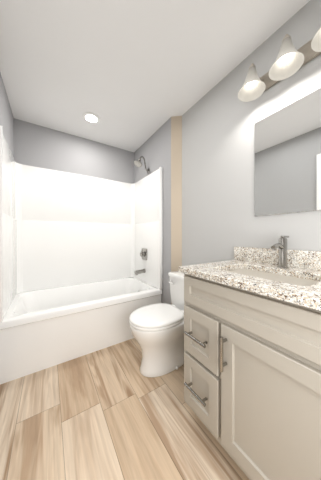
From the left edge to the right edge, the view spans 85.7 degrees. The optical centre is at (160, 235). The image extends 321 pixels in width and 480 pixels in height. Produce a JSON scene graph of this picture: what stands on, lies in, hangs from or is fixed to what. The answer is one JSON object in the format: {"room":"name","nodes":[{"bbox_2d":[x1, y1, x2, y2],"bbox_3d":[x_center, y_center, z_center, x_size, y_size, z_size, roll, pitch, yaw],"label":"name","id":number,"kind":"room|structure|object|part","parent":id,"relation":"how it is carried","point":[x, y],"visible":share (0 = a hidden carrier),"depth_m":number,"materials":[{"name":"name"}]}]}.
{"room":"bathroom","nodes":[
{"label":"bathroom","id":0,"kind":"room"},
{"bbox_2d":[0,72,13,157],"bbox_3d":[-1.475,-0.110,1.582,0.100,2.440,1.020,0,0,-33],"label":"wall","id":1,"kind":"structure","parent":0,"point":[6,120],"depth_m":1.61,"materials":[{"name":"grey paint"}]},
{"bbox_2d":[14,118,133,183],"bbox_3d":[-1.027,-0.110,2.421,1.565,2.440,0.100,0,0,-33],"label":"wall","id":2,"kind":"structure","parent":0,"point":[35,145],"depth_m":2.26,"materials":[{"name":"grey paint"}]},
{"bbox_2d":[0,338,248,479],"bbox_3d":[-0.145,1.160,1.063,1.765,0.100,3.340,0,0,-33],"label":"floor","id":3,"kind":"structure","parent":0,"point":[112,412],"depth_m":1.00,"materials":[{"name":"brown wood"}]},
{"bbox_2d":[0,126,161,383],"bbox_3d":[-0.813,0.021,2.010,1.470,2.177,0.817,0,0,-33],"label":"bathtub","id":4,"kind":"object","parent":3,"relation":"on","point":[80,265],"visible":1,"depth_m":2.06,"materials":[{"name":"white plastic"}]},
{"bbox_2d":[129,271,183,376],"bbox_3d":[0.061,0.742,1.536,0.697,0.737,0.424,0,0,-33],"label":"toilet","id":5,"kind":"object","parent":3,"relation":"on","point":[157,330],"visible":0.85,"depth_m":1.39,"materials":[{"name":"white ceramic"}]},
{"bbox_3d":[-0.029,0.677,1.477,0.482,0.052,0.384,0,0,-33],"label":"seat","id":6,"kind":"part","parent":5,"relation":"part of","materials":[{"name":"white plastic"}]},
{"bbox_3d":[0.115,0.462,1.707,0.028,0.027,0.089,0,0,-33],"label":"handle","id":7,"kind":"part","parent":5,"relation":"part of","materials":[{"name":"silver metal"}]},
{"bbox_2d":[178,236,320,479],"bbox_3d":[0.565,0.554,0.852,0.600,1.112,0.830,0,0,-33],"label":"bathroom vanity","id":8,"kind":"object","parent":3,"relation":"on","point":[252,357],"visible":1,"depth_m":0.71,"materials":[{"name":"beige paint"}]},
{"bbox_2d":[178,246,320,341],"bbox_3d":[0.575,0.150,0.859,0.576,0.134,0.830,0,0,-33],"label":"countertop","id":9,"kind":"structure","parent":8,"relation":"on","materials":[{"name":"stone"}]},
{"bbox_2d":[270,236,289,268],"bbox_3d":[0.694,0.091,0.999,0.183,0.186,0.054,0,0,-33],"label":"faucet","id":10,"kind":"object","parent":9,"relation":"on","point":[284,254],"depth_m":1.00,"materials":[{"name":"silver metal"}]},
{"bbox_2d":[0,0,309,151],"bbox_3d":[-0.145,-1.380,1.063,1.765,0.100,3.340,0,0,-33],"label":"ceiling","id":11,"kind":"structure","parent":0,"point":[133,75],"depth_m":1.27,"materials":[{"name":"white paint"}]},
{"bbox_2d":[83,113,99,123],"bbox_3d":[-0.778,-1.325,1.951,0.184,0.007,0.184,0,0,-33],"label":"recessed light","id":12,"kind":"object","parent":11,"relation":"in","point":[91,118],"visible":1,"depth_m":1.95,"materials":[{"name":"white paint"}]},
{"bbox_2d":[134,116,181,304],"bbox_3d":[-0.091,-0.110,2.334,0.090,2.440,1.064,0,0,-33],"label":"wall","id":13,"kind":"structure","parent":0,"point":[161,146],"depth_m":1.97,"materials":[{"name":"grey paint"}]},
{"bbox_2d":[182,0,320,265],"bbox_3d":[0.554,-0.110,1.516,0.100,2.440,3.340,0,0,-33],"label":"wall","id":14,"kind":"structure","parent":0,"point":[220,220],"depth_m":1.36,"materials":[{"name":"grey paint"}]},
{"bbox_2d":[238,27,320,101],"bbox_3d":[0.717,-1.033,0.978,0.209,0.198,0.590,0,0,-33],"label":"wall sconce","id":15,"kind":"object","parent":14,"relation":"attached to","point":[290,60],"visible":1,"depth_m":1.00,"materials":[{"name":"white glass"}]},
{"bbox_2d":[254,88,320,215],"bbox_3d":[0.826,-0.470,0.996,0.006,0.660,0.570,0,0,-33],"label":"mirror","id":16,"kind":"object","parent":14,"relation":"attached to","point":[287,159],"visible":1,"depth_m":1.05,"materials":[{"name":"clear glass"}]}
]}

